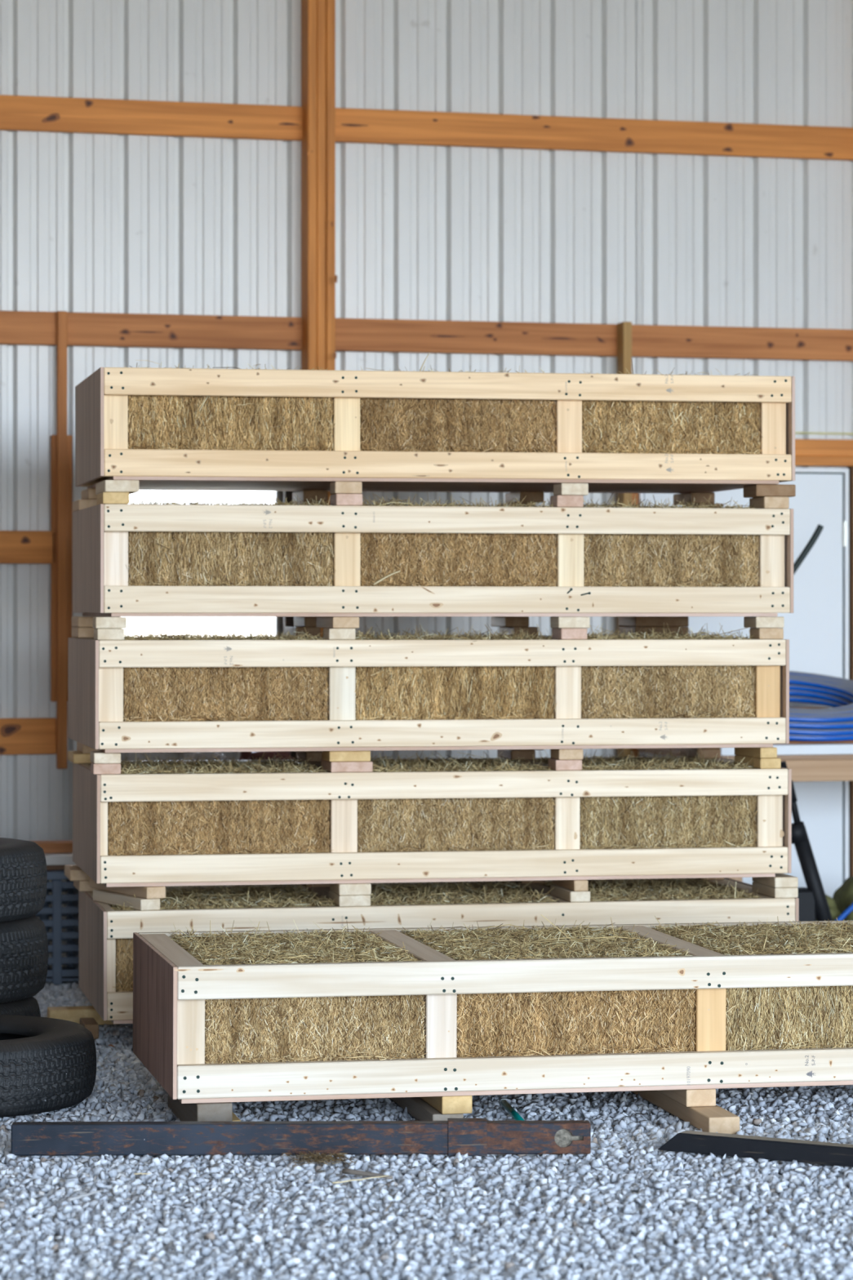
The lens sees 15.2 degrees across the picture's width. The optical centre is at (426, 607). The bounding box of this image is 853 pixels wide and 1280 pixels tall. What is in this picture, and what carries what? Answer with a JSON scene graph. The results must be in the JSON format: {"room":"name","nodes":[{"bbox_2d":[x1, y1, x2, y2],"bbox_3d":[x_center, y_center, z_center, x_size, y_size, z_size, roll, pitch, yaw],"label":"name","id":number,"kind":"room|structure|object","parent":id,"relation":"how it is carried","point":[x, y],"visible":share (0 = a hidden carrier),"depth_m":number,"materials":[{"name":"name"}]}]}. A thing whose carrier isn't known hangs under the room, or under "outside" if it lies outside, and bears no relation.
{"room":"storage barn","nodes":[
{"label":"storage barn","id":0,"kind":"room"},
{"bbox_2d":[0,0,852,966],"bbox_3d":[0.909,-0.810,13.712,11.100,4.700,0.030,0,0,-14],"label":"wall","id":1,"kind":"structure","parent":0,"point":[90,223],"depth_m":13.46,"materials":[{"name":"paint"}]},
{"bbox_2d":[0,530,55,563],"bbox_3d":[-2.992,-0.245,12.709,3.044,0.133,0.040,0,0,-14],"label":"board","id":2,"kind":"object","parent":1,"relation":"attached to","point":[15,546],"visible":1,"depth_m":13.03,"materials":[{"name":"brown wood"}]},
{"bbox_2d":[0,717,56,755],"bbox_3d":[-2.992,0.526,12.709,3.044,0.147,0.040,0,0,-14],"label":"board","id":3,"kind":"object","parent":1,"relation":"attached to","point":[17,735],"visible":1,"depth_m":13.03,"materials":[{"name":"brown wood"}]},
{"bbox_2d":[50,435,71,701],"bbox_3d":[-1.493,-0.160,13.081,0.085,1.088,0.040,0,0,-14],"label":"board","id":4,"kind":"object","parent":1,"relation":"attached to","point":[53,437],"visible":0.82,"depth_m":13.07,"materials":[{"name":"brown wood"}]},
{"bbox_2d":[0,94,302,141],"bbox_3d":[-2.494,-2.013,12.832,4.071,0.139,0.041,0,0,-14],"label":"board","id":5,"kind":"object","parent":1,"relation":"attached to","point":[17,113],"visible":1,"depth_m":13.15,"materials":[{"name":"brown wood"}]},
{"bbox_2d":[0,310,302,350],"bbox_3d":[-2.494,-1.138,12.832,4.071,0.135,0.041,0,0,-14],"label":"board","id":6,"kind":"object","parent":1,"relation":"attached to","point":[16,327],"visible":1,"depth_m":13.16,"materials":[{"name":"brown wood"}]},
{"bbox_2d":[56,311,66,768],"bbox_3d":[-1.486,-0.274,13.043,0.040,1.863,0.038,0,0,-14],"label":"stud","id":7,"kind":"object","parent":6,"relation":"attached to","point":[61,316],"visible":1,"depth_m":13.03,"materials":[{"name":"brown wood"}]},
{"bbox_2d":[111,490,279,637],"bbox_3d":[-0.959,-0.160,13.247,0.697,0.960,0.065,0,0,-14],"label":"window","id":8,"kind":"structure","parent":1,"relation":"in","point":[194,624],"depth_m":13.26,"materials":[{"name":"white paint"}]},
{"bbox_2d":[335,107,852,160],"bbox_3d":[2.950,-2.013,14.179,6.912,0.139,0.044,0,0,-14],"label":"board","id":9,"kind":"object","parent":1,"relation":"attached to","point":[365,126],"visible":0.98,"depth_m":13.60,"materials":[{"name":"brown wood"}]},
{"bbox_2d":[335,318,852,361],"bbox_3d":[2.950,-1.138,14.179,6.912,0.135,0.043,0,0,-14],"label":"board","id":10,"kind":"object","parent":1,"relation":"attached to","point":[355,335],"visible":0.97,"depth_m":13.60,"materials":[{"name":"brown wood"}]},
{"bbox_2d":[638,467,848,897],"bbox_3d":[1.365,0.419,13.801,0.952,2.043,0.076,0,0,-14],"label":"door","id":11,"kind":"structure","parent":1,"relation":"in","point":[817,629],"depth_m":13.87,"materials":[{"name":"white paint"}]},
{"bbox_2d":[795,455,852,466],"bbox_3d":[1.336,-0.633,13.770,1.182,0.041,0.058,0,0,-14],"label":"board","id":12,"kind":"object","parent":1,"relation":"attached to","point":[800,460],"depth_m":13.83,"materials":[{"name":"brown wood"}]},
{"bbox_2d":[795,439,852,456],"bbox_3d":[3.533,-0.691,14.324,5.712,0.073,0.039,0,0,-14],"label":"board","id":13,"kind":"object","parent":1,"relation":"attached to","point":[804,447],"depth_m":13.86,"materials":[{"name":"brown wood"}]},
{"bbox_2d":[48,965,827,1276],"bbox_3d":[3.434,1.515,3.509,11.100,0.090,21.090,0,0,-14],"label":"floor","id":14,"kind":"structure","parent":0,"point":[63,966],"depth_m":7.70,"materials":[{"name":"gravel"}]},
{"bbox_2d":[301,0,337,637],"bbox_3d":[-0.444,-0.860,13.259,0.119,4.600,0.203,0,0,-14],"label":"post","id":15,"kind":"object","parent":14,"relation":"on","point":[318,277],"visible":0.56,"depth_m":13.23,"materials":[{"name":"brown wood"}]},
{"bbox_2d":[0,966,852,1279],"bbox_3d":[0.340,1.451,9.484,4.731,0.067,6.634,0,0,0],"label":"gravel","id":16,"kind":"object","parent":14,"relation":"on","point":[619,1210],"visible":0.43,"depth_m":7.76,"materials":[{"name":"gravel"}]},
{"bbox_2d":[0,996,40,1017],"bbox_3d":[-1.617,1.340,10.200,0.770,0.200,0.770,0,0,-1],"label":"tire","id":17,"kind":"object","parent":16,"relation":"on","point":[29,1006],"visible":0.2,"depth_m":10.07,"materials":[{"name":"rubber"}]},
{"bbox_2d":[0,915,48,1003],"bbox_3d":[-1.594,1.113,10.200,0.770,0.253,0.770,0,0,16],"label":"tire","id":18,"kind":"object","parent":17,"relation":"on","point":[24,945],"visible":0.98,"depth_m":10.02,"materials":[{"name":"rubber"}]},
{"bbox_2d":[0,837,47,922],"bbox_3d":[-1.598,0.869,10.200,0.770,0.235,0.770,0,0,-36],"label":"tire","id":19,"kind":"object","parent":18,"relation":"on","point":[23,864],"visible":1,"depth_m":10.03,"materials":[{"name":"rubber"}]},
{"bbox_2d":[0,1014,96,1117],"bbox_3d":[-1.360,1.334,9.330,0.790,0.212,0.790,0,0,33],"label":"tire","id":20,"kind":"object","parent":16,"relation":"on","point":[47,1064],"visible":1,"depth_m":9.10,"materials":[{"name":"rubber"}]},
{"bbox_2d":[35,869,78,984],"bbox_3d":[-1.460,1.225,12.409,0.262,0.430,0.432,0,0,-14],"label":"plastic crate","id":21,"kind":"object","parent":16,"relation":"on","point":[56,974],"visible":0.23,"depth_m":12.22,"materials":[{"name":"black plastic"}]},
{"bbox_2d":[44,853,75,865],"bbox_3d":[-1.532,0.970,12.392,0.600,0.036,0.300,0,0,-14],"label":"board","id":22,"kind":"object","parent":21,"relation":"on","point":[51,859],"visible":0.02,"depth_m":12.27,"materials":[{"name":"grey"}]},
{"bbox_2d":[30,840,72,853],"bbox_3d":[-1.542,0.932,12.430,0.600,0.040,0.140,0,0,-14],"label":"plank","id":23,"kind":"object","parent":22,"relation":"on","point":[58,846],"visible":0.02,"depth_m":12.39,"materials":[{"name":"brown wood"}]},
{"bbox_2d":[47,1005,119,1025],"bbox_3d":[-1.186,1.413,11.069,0.244,0.055,0.100,0,0,-11],"label":"wood block","id":24,"kind":"object","parent":16,"relation":"on","point":[73,1014],"visible":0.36,"depth_m":11.02,"materials":[{"name":"wood"}]},
{"bbox_2d":[168,1094,232,1121],"bbox_3d":[-0.634,1.388,8.924,0.096,0.103,0.630,0,0,-12],"label":"wood block","id":25,"kind":"object","parent":16,"relation":"on","point":[197,1112],"visible":0.42,"depth_m":8.62,"materials":[{"name":"wood"}]},
{"bbox_2d":[132,920,852,1103],"bbox_3d":[0.382,1.156,9.304,2.373,0.386,0.940,0,0,-12],"label":"crate","id":26,"kind":"object","parent":25,"relation":"on","point":[171,987],"visible":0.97,"depth_m":8.81,"materials":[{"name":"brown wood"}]},
{"bbox_2d":[168,919,427,1063],"bbox_3d":[-0.384,1.119,9.127,0.639,0.413,0.888,0,0,-12],"label":"hay bale","id":27,"kind":"object","parent":26,"relation":"on","point":[315,1028],"visible":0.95,"depth_m":8.76},
{"bbox_2d":[395,914,696,1057],"bbox_3d":[0.339,1.107,9.273,0.716,0.442,0.912,0,0,-12],"label":"hay bale","id":28,"kind":"object","parent":26,"relation":"on","point":[659,1020],"visible":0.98,"depth_m":8.91},
{"bbox_2d":[648,915,852,1050],"bbox_3d":[1.092,1.126,9.439,0.720,0.410,0.911,0,0,-12],"label":"hay bale","id":29,"kind":"object","parent":26,"relation":"on","point":[812,1016],"visible":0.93,"depth_m":9.03},
{"bbox_2d":[10,1118,591,1155],"bbox_3d":[-0.329,1.394,8.414,1.520,0.090,0.058,0,0,-1],"label":"metal beam","id":30,"kind":"structure","parent":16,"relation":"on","point":[471,1136],"depth_m":8.39,"materials":[{"name":"metal"}]},
{"bbox_2d":[281,1149,358,1166],"bbox_3d":[-0.283,1.422,8.248,0.205,0.047,0.170,0,0,20],"label":"dry grass","id":31,"kind":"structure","parent":16,"relation":"on","point":[317,1157],"depth_m":8.25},
{"bbox_2d":[389,1097,463,1120],"bbox_3d":[-0.010,1.415,9.113,0.087,0.050,0.676,0,0,-12],"label":"wood block","id":32,"kind":"object","parent":16,"relation":"on","point":[416,1107],"visible":0.26,"depth_m":8.94,"materials":[{"name":"wood"}]},
{"bbox_2d":[420,1095,472,1114],"bbox_3d":[0.024,1.364,9.062,0.086,0.050,0.590,0,0,-12],"label":"wood block","id":33,"kind":"object","parent":32,"relation":"on","point":[459,1104],"visible":0.49,"depth_m":8.78,"materials":[{"name":"wood"}]},
{"bbox_2d":[631,1090,739,1133],"bbox_3d":[0.725,1.416,9.164,0.089,0.048,0.876,0,0,-12],"label":"wood block","id":34,"kind":"object","parent":16,"relation":"on","point":[715,1118],"visible":0.42,"depth_m":8.85,"materials":[{"name":"wood"}]},
{"bbox_2d":[657,1088,715,1106],"bbox_3d":[0.705,1.366,9.201,0.087,0.048,0.595,0,0,-12],"label":"wood block","id":35,"kind":"object","parent":34,"relation":"on","point":[692,1097],"visible":0.47,"depth_m":8.91,"materials":[{"name":"wood"}]},
{"bbox_2d":[657,1130,852,1167],"bbox_3d":[1.128,1.411,8.217,1.148,0.050,0.052,0,0,28],"label":"metal bar","id":36,"kind":"object","parent":16,"relation":"on","point":[686,1141],"visible":1,"depth_m":8.33,"materials":[{"name":"black paint"}]},
{"bbox_2d":[781,760,833,921],"bbox_3d":[1.500,1.022,12.627,0.308,0.836,0.140,0,0,-14],"label":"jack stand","id":37,"kind":"object","parent":16,"relation":"on","point":[813,902],"visible":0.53,"depth_m":12.57,"materials":[{"name":"black metal"}]},
{"bbox_3d":[-0.618,1.047,12.530,1.020,0.785,0.470,0,0,-14],"label":"storage box","id":38,"kind":"object","parent":16,"relation":"on","visible":0},
{"bbox_2d":[238,751,293,759],"bbox_3d":[-0.628,0.594,12.515,0.223,0.122,0.170,0,0,-14],"label":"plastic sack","id":39,"kind":"object","parent":38,"relation":"on","point":[243,755],"visible":0.17,"depth_m":12.45,"materials":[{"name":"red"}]},
{"bbox_2d":[617,321,631,756],"bbox_3d":[0.842,0.115,13.592,0.039,2.650,0.090,0,0,-14],"label":"post","id":40,"kind":"object","parent":14,"relation":"on","point":[624,328],"visible":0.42,"depth_m":13.55,"materials":[{"name":"brown wood"}]},
{"bbox_2d":[638,747,852,881],"bbox_3d":[1.659,0.973,13.186,1.386,0.934,0.830,0,0,-14],"label":"workbench","id":41,"kind":"object","parent":14,"relation":"on","point":[822,767],"visible":0.04,"depth_m":12.74,"materials":[{"name":"brown wood"}]},
{"bbox_2d":[720,743,852,755],"bbox_3d":[1.762,0.567,12.833,1.254,0.040,0.086,0,0,-14],"label":"channel","id":42,"kind":"object","parent":41,"relation":"on","point":[782,748],"visible":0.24,"depth_m":12.73,"materials":[{"name":"white"}]},
{"bbox_2d":[789,671,852,741],"bbox_3d":[1.496,0.401,13.215,0.952,0.267,0.938,0,0,-44],"label":"coil","id":43,"kind":"object","parent":42,"relation":"on","point":[835,723],"visible":0.33,"depth_m":12.92,"materials":[{"name":"plastic"}]},
{"bbox_2d":[793,524,823,575],"bbox_3d":[1.454,0.116,13.223,0.399,0.921,0.027,0,0,-14],"label":"hose","id":44,"kind":"object","parent":41,"relation":"on","point":[811,542],"visible":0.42,"depth_m":13.24,"materials":[{"name":"black rubber"}]},
{"bbox_2d":[832,876,852,920],"bbox_3d":[1.793,1.279,13.286,0.176,0.322,0.277,0,0,-14],"label":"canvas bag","id":45,"kind":"object","parent":14,"relation":"on","point":[842,896],"visible":0.43,"depth_m":13.24,"materials":[{"name":"green fabric"}]},
{"bbox_2d":[847,466,852,877],"bbox_3d":[1.874,0.414,13.905,0.074,2.051,0.062,0,0,-14],"label":"stud","id":46,"kind":"object","parent":14,"relation":"on","point":[851,468],"visible":0.43,"depth_m":13.88,"materials":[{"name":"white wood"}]},
{"bbox_3d":[0.434,1.401,11.204,0.089,0.078,0.700,0,0,-11],"label":"wood block","id":47,"kind":"object","parent":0,"visible":0},
{"bbox_2d":[78,877,799,1023],"bbox_3d":[0.017,1.177,11.141,2.370,0.368,0.940,0,0,-11],"label":"crate","id":48,"kind":"object","parent":47,"relation":"on","point":[100,926],"visible":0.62,"depth_m":10.69,"materials":[{"name":"brown wood"}]},
{"bbox_2d":[93,888,159,911],"bbox_3d":[-1.003,0.975,10.672,0.070,0.038,0.420,0,0,-28],"label":"wood block","id":49,"kind":"object","parent":48,"relation":"on","point":[100,895],"visible":0.88,"depth_m":10.59,"materials":[{"name":"wood"}]},
{"bbox_2d":[89,877,165,898],"bbox_3d":[-1.003,0.936,10.711,0.068,0.038,0.500,0,0,-28],"label":"wood block","id":50,"kind":"object","parent":49,"relation":"on","point":[146,892],"visible":0.66,"depth_m":10.54,"materials":[{"name":"wood"}]},
{"bbox_2d":[72,756,791,887],"bbox_3d":[-0.006,0.734,11.155,2.370,0.368,0.940,0,0,-11],"label":"crate","id":51,"kind":"object","parent":50,"relation":"on","point":[91,793],"visible":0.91,"depth_m":10.71,"materials":[{"name":"brown wood"}]},
{"bbox_2d":[90,762,120,774],"bbox_3d":[-1.056,0.530,10.526,0.091,0.035,0.100,0,0,-11],"label":"wood block","id":52,"kind":"object","parent":51,"relation":"on","point":[95,768],"visible":1,"depth_m":10.48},
{"bbox_2d":[90,751,120,763],"bbox_3d":[-1.058,0.494,10.543,0.089,0.036,0.134,0,0,-11],"label":"wood block","id":53,"kind":"object","parent":52,"relation":"on","point":[96,757],"visible":0.89,"depth_m":10.48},
{"bbox_2d":[88,751,333,855],"bbox_3d":[-0.765,0.699,10.984,0.773,0.409,0.888,0,0,-11],"label":"hay bale","id":54,"kind":"object","parent":51,"relation":"in","point":[253,826],"visible":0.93,"depth_m":10.61},
{"bbox_2d":[320,759,373,772],"bbox_3d":[-0.268,0.531,10.739,0.141,0.036,0.214,0,0,-11],"label":"wood block","id":55,"kind":"object","parent":51,"relation":"on","point":[331,766],"visible":0.84,"depth_m":10.64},
{"bbox_2d":[321,751,370,761],"bbox_3d":[-0.269,0.495,10.712,0.139,0.036,0.161,0,0,-11],"label":"wood block","id":56,"kind":"object","parent":55,"relation":"on","point":[331,756],"visible":0.8,"depth_m":10.64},
{"bbox_2d":[328,751,555,852],"bbox_3d":[0.026,0.699,11.137,0.703,0.411,0.889,0,0,-11],"label":"hay bale","id":57,"kind":"object","parent":51,"relation":"in","point":[494,824],"visible":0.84,"depth_m":10.76},
{"bbox_2d":[497,749,535,759],"bbox_3d":[0.326,0.532,11.618,0.089,0.035,0.240,0,0,-11],"label":"wood block","id":58,"kind":"object","parent":51,"relation":"on","point":[510,754],"visible":0.7,"depth_m":11.51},
{"bbox_2d":[548,758,582,770],"bbox_3d":[0.469,0.532,10.833,0.092,0.036,0.113,0,0,-11],"label":"wood block","id":59,"kind":"object","parent":51,"relation":"on","point":[555,764],"visible":0.89,"depth_m":10.78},
{"bbox_2d":[550,748,583,759],"bbox_3d":[0.475,0.496,10.841,0.085,0.036,0.128,0,0,-11],"label":"wood block","id":60,"kind":"object","parent":59,"relation":"on","point":[578,753],"visible":0.8,"depth_m":10.78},
{"bbox_2d":[532,748,757,848],"bbox_3d":[0.746,0.700,11.280,0.647,0.411,0.886,0,0,-11],"label":"hay bale","id":61,"kind":"object","parent":51,"relation":"in","point":[655,821],"visible":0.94,"depth_m":10.90},
{"bbox_2d":[680,747,720,758],"bbox_3d":[1.005,0.533,11.752,0.089,0.035,0.240,0,0,-11],"label":"wood block","id":62,"kind":"object","parent":51,"relation":"on","point":[713,753],"visible":0.66,"depth_m":11.64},
{"bbox_2d":[734,755,781,768],"bbox_3d":[1.142,0.533,11.037,0.076,0.036,0.256,0,0,-15],"label":"wood block","id":63,"kind":"object","parent":51,"relation":"on","point":[761,763],"visible":0.86,"depth_m":10.92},
{"bbox_2d":[734,746,777,758],"bbox_3d":[1.135,0.496,11.036,0.062,0.036,0.256,0,0,-15],"label":"wood block","id":64,"kind":"object","parent":63,"relation":"on","point":[771,752],"visible":0.76,"depth_m":10.93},
{"bbox_2d":[67,637,789,752],"bbox_3d":[-0.017,0.292,11.140,2.371,0.372,0.940,0,0,-12],"label":"crate","id":65,"kind":"object","parent":64,"relation":"on","point":[95,667],"visible":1,"depth_m":10.68,"materials":[{"name":"brown wood"}]},
{"bbox_2d":[93,628,124,639],"bbox_3d":[-1.043,0.088,10.509,0.089,0.037,0.114,0,0,-12],"label":"wood block","id":66,"kind":"object","parent":65,"relation":"on","point":[99,633],"visible":0.99,"depth_m":10.45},
{"bbox_2d":[92,617,126,628],"bbox_3d":[-1.040,0.050,10.502,0.102,0.038,0.100,0,0,-12],"label":"wood block","id":67,"kind":"object","parent":66,"relation":"on","point":[97,622],"visible":1,"depth_m":10.46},
{"bbox_2d":[123,622,328,721],"bbox_3d":[-0.744,0.257,10.968,0.710,0.410,0.889,0,0,-12],"label":"hay bale","id":68,"kind":"object","parent":65,"relation":"in","point":[160,694],"visible":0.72,"depth_m":10.58},
{"bbox_2d":[323,628,355,639],"bbox_3d":[-0.291,0.089,10.668,0.090,0.037,0.118,0,0,-12],"label":"wood block","id":69,"kind":"object","parent":65,"relation":"on","point":[331,633],"visible":0.97,"depth_m":10.61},
{"bbox_2d":[315,616,359,628],"bbox_3d":[-0.300,0.051,10.775,0.090,0.038,0.331,0,0,-12],"label":"wood block","id":70,"kind":"object","parent":69,"relation":"on","point":[332,622],"visible":1,"depth_m":10.62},
{"bbox_2d":[71,503,793,616],"bbox_3d":[-0.001,-0.153,11.143,2.370,0.368,0.944,0,0,-12],"label":"crate","id":71,"kind":"object","parent":70,"relation":"on","point":[100,532],"visible":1,"depth_m":10.69,"materials":[{"name":"brown wood"}]},
{"bbox_2d":[97,492,128,504],"bbox_3d":[-1.034,-0.357,10.547,0.087,0.038,0.186,0,0,-12],"label":"wood block","id":72,"kind":"object","parent":71,"relation":"on","point":[122,498],"visible":0.9,"depth_m":10.46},
{"bbox_2d":[95,480,138,494],"bbox_3d":[-1.026,-0.397,10.605,0.112,0.039,0.296,0,0,-12],"label":"wood block","id":73,"kind":"object","parent":72,"relation":"on","point":[131,486],"visible":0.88,"depth_m":10.46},
{"bbox_2d":[75,367,795,493],"bbox_3d":[0.005,-0.603,11.146,2.371,0.376,0.940,0,0,-11],"label":"crate","id":74,"kind":"object","parent":73,"relation":"on","point":[102,451],"visible":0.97,"depth_m":10.71,"materials":[{"name":"brown wood"}]},
{"bbox_2d":[104,360,335,479],"bbox_3d":[-0.721,-0.628,10.978,0.704,0.395,0.887,0,0,-11],"label":"hay bale","id":75,"kind":"object","parent":74,"relation":"in","point":[154,422],"visible":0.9,"depth_m":10.58},
{"bbox_2d":[332,364,556,452],"bbox_3d":[0.028,-0.629,11.131,0.695,0.395,0.880,0,0,-11],"label":"hay bale","id":76,"kind":"object","parent":74,"relation":"in","point":[386,424],"visible":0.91,"depth_m":10.73},
{"bbox_2d":[582,359,762,453],"bbox_3d":[0.759,-0.639,11.274,0.652,0.412,0.885,0,0,-11],"label":"hay bale","id":77,"kind":"object","parent":74,"relation":"in","point":[607,426],"visible":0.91,"depth_m":10.88},
{"bbox_2d":[126,491,336,586],"bbox_3d":[-0.727,-0.188,10.960,0.714,0.409,0.902,0,0,-12],"label":"hay bale","id":78,"kind":"object","parent":71,"relation":"in","point":[155,558],"visible":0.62,"depth_m":10.58},
{"bbox_2d":[293,501,328,505],"bbox_3d":[-0.417,-0.358,11.456,0.089,0.039,0.240,0,0,-12],"label":"wood block","id":79,"kind":"object","parent":71,"relation":"on","point":[301,502],"visible":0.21,"depth_m":11.34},
{"bbox_2d":[292,489,328,502],"bbox_3d":[-0.417,-0.397,11.456,0.089,0.039,0.240,0,0,-12],"label":"wood block","id":80,"kind":"object","parent":79,"relation":"on","point":[303,495],"visible":0.8,"depth_m":11.34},
{"bbox_2d":[330,493,362,506],"bbox_3d":[-0.267,-0.358,10.673,0.090,0.039,0.117,0,0,-12],"label":"wood block","id":81,"kind":"object","parent":71,"relation":"on","point":[354,500],"visible":0.88,"depth_m":10.62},
{"bbox_2d":[329,481,362,494],"bbox_3d":[-0.268,-0.398,10.665,0.092,0.040,0.100,0,0,-12],"label":"wood block","id":82,"kind":"object","parent":81,"relation":"on","point":[335,487],"visible":1,"depth_m":10.62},
{"bbox_2d":[332,491,558,586],"bbox_3d":[0.032,-0.188,11.117,0.704,0.410,0.911,0,0,-12],"label":"hay bale","id":83,"kind":"object","parent":71,"relation":"in","point":[422,559],"visible":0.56,"depth_m":10.74},
{"bbox_2d":[497,502,535,506],"bbox_3d":[0.324,-0.358,11.612,0.089,0.040,0.240,0,0,-12],"label":"wood block","id":84,"kind":"object","parent":71,"relation":"on","point":[522,503],"visible":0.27,"depth_m":11.50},
{"bbox_2d":[505,491,544,502],"bbox_3d":[0.356,-0.398,11.619,0.089,0.040,0.240,0,0,-12],"label":"wood block","id":85,"kind":"object","parent":84,"relation":"on","point":[535,496],"visible":0.7,"depth_m":11.51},
{"bbox_2d":[550,495,583,506],"bbox_3d":[0.474,-0.358,10.821,0.093,0.040,0.100,0,0,-12],"label":"wood block","id":86,"kind":"object","parent":71,"relation":"on","point":[557,500],"visible":1,"depth_m":10.77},
{"bbox_2d":[553,483,588,495],"bbox_3d":[0.489,-0.399,10.830,0.095,0.040,0.112,0,0,-12],"label":"wood block","id":87,"kind":"object","parent":86,"relation":"on","point":[559,489],"visible":0.94,"depth_m":10.78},
{"bbox_2d":[583,493,760,586],"bbox_3d":[0.754,-0.187,11.275,0.648,0.410,0.932,0,0,-12],"label":"hay bale","id":88,"kind":"object","parent":71,"relation":"in","point":[611,560],"visible":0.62,"depth_m":10.89},
{"bbox_2d":[681,503,723,507],"bbox_3d":[1.013,-0.358,11.757,0.089,0.040,0.240,0,0,-12],"label":"wood block","id":89,"kind":"object","parent":71,"relation":"on","point":[717,504],"visible":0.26,"depth_m":11.64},
{"bbox_2d":[673,492,715,505],"bbox_3d":[0.982,-0.399,11.751,0.089,0.040,0.240,0,0,-12],"label":"wood block","id":90,"kind":"object","parent":89,"relation":"on","point":[699,496],"visible":0.78,"depth_m":11.64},
{"bbox_2d":[749,496,789,508],"bbox_3d":[1.179,-0.358,11.006,0.090,0.041,0.172,0,0,-12],"label":"wood block","id":91,"kind":"object","parent":71,"relation":"on","point":[765,502],"visible":0.8,"depth_m":10.93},
{"bbox_2d":[743,484,795,497],"bbox_3d":[1.178,-0.399,10.995,0.142,0.041,0.150,0,0,-12],"label":"wood block","id":92,"kind":"object","parent":91,"relation":"on","point":[755,491],"visible":0.9,"depth_m":10.93,"materials":[{"name":"wood"}]},
{"bbox_2d":[320,623,557,719],"bbox_3d":[0.015,0.258,11.115,0.723,0.410,0.904,0,0,-12],"label":"hay bale","id":93,"kind":"object","parent":65,"relation":"in","point":[434,692],"visible":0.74,"depth_m":10.73},
{"bbox_2d":[499,626,537,637],"bbox_3d":[0.333,0.089,11.612,0.089,0.037,0.240,0,0,-12],"label":"wood block","id":94,"kind":"object","parent":65,"relation":"on","point":[531,630],"visible":0.55,"depth_m":11.50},
{"bbox_2d":[490,616,528,626],"bbox_3d":[0.302,0.051,11.605,0.089,0.037,0.240,0,0,-12],"label":"wood block","id":95,"kind":"object","parent":94,"relation":"on","point":[497,621],"visible":0.98,"depth_m":11.49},
{"bbox_2d":[551,627,586,639],"bbox_3d":[0.484,0.089,10.839,0.091,0.038,0.135,0,0,-12],"label":"wood block","id":96,"kind":"object","parent":65,"relation":"on","point":[557,633],"visible":1,"depth_m":10.78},
{"bbox_2d":[550,616,590,627],"bbox_3d":[0.486,0.051,10.832,0.110,0.038,0.120,0,0,-12],"label":"wood block","id":97,"kind":"object","parent":96,"relation":"on","point":[555,621],"visible":1,"depth_m":10.78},
{"bbox_2d":[538,622,757,718],"bbox_3d":[0.744,0.259,11.278,0.647,0.410,0.890,0,0,-12],"label":"hay bale","id":98,"kind":"object","parent":65,"relation":"in","point":[709,691],"visible":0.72,"depth_m":10.89},
{"bbox_2d":[618,626,688,637],"bbox_3d":[0.831,0.089,11.715,0.200,0.037,0.240,0,0,-12],"label":"wood block","id":99,"kind":"object","parent":65,"relation":"on","point":[634,629],"visible":0.43,"depth_m":11.60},
{"bbox_2d":[618,616,688,626],"bbox_3d":[0.831,0.052,11.715,0.200,0.038,0.240,0,0,-12],"label":"wood block","id":100,"kind":"object","parent":99,"relation":"on","point":[629,621],"visible":0.98,"depth_m":11.60,"materials":[{"name":"wood"}]},
{"bbox_2d":[750,627,783,639],"bbox_3d":[1.166,0.090,10.970,0.087,0.038,0.113,0,0,-12],"label":"wood block","id":101,"kind":"object","parent":65,"relation":"on","point":[759,633],"visible":1,"depth_m":10.92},
{"bbox_2d":[743,616,784,627],"bbox_3d":[1.158,0.051,10.984,0.101,0.038,0.144,0,0,-12],"label":"wood block","id":102,"kind":"object","parent":101,"relation":"on","point":[748,621],"visible":1,"depth_m":10.92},
{"bbox_2d":[107,884,335,991],"bbox_3d":[-0.733,1.145,10.971,0.769,0.407,0.886,0,0,-11],"label":"hay bale","id":103,"kind":"object","parent":48,"relation":"on","point":[237,897],"visible":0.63,"depth_m":10.75},
{"bbox_2d":[328,890,370,906],"bbox_3d":[-0.257,0.974,10.721,0.106,0.037,0.211,0,0,-11],"label":"wood block","id":104,"kind":"object","parent":48,"relation":"on","point":[359,900],"visible":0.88,"depth_m":10.62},
{"bbox_2d":[329,883,371,895],"bbox_3d":[-0.255,0.937,10.711,0.108,0.038,0.190,0,0,-11],"label":"wood block","id":105,"kind":"object","parent":104,"relation":"on","point":[341,889],"visible":0.8,"depth_m":10.62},
{"bbox_2d":[369,880,559,905],"bbox_3d":[0.049,1.144,11.135,0.703,0.408,0.867,0,0,-11],"label":"hay bale","id":106,"kind":"object","parent":48,"relation":"in","point":[454,893],"visible":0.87,"depth_m":11.01},
{"bbox_2d":[550,884,590,902],"bbox_3d":[0.490,0.974,10.911,0.070,0.036,0.296,0,0,-11],"label":"wood block","id":107,"kind":"object","parent":48,"relation":"on","point":[564,893],"visible":0.88,"depth_m":10.79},
{"bbox_2d":[551,880,588,891],"bbox_3d":[0.489,0.937,10.929,0.049,0.037,0.332,0,0,-11],"label":"wood block","id":108,"kind":"object","parent":107,"relation":"on","point":[574,885],"visible":0.71,"depth_m":10.77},
{"bbox_2d":[541,877,761,901],"bbox_3d":[0.770,1.142,11.273,0.653,0.410,0.904,0,0,-11],"label":"hay bale","id":109,"kind":"object","parent":48,"relation":"in","point":[614,891],"visible":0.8,"depth_m":11.15},
{"bbox_2d":[752,881,798,897],"bbox_3d":[1.202,0.974,11.037,0.083,0.035,0.270,0,0,-11],"label":"wood block","id":110,"kind":"object","parent":48,"relation":"on","point":[783,892],"visible":0.84,"depth_m":10.91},
{"bbox_2d":[752,873,798,888],"bbox_3d":[1.202,0.938,11.037,0.083,0.036,0.270,0,0,-11],"label":"wood block","id":111,"kind":"object","parent":110,"relation":"on","point":[780,880],"visible":0.73,"depth_m":10.91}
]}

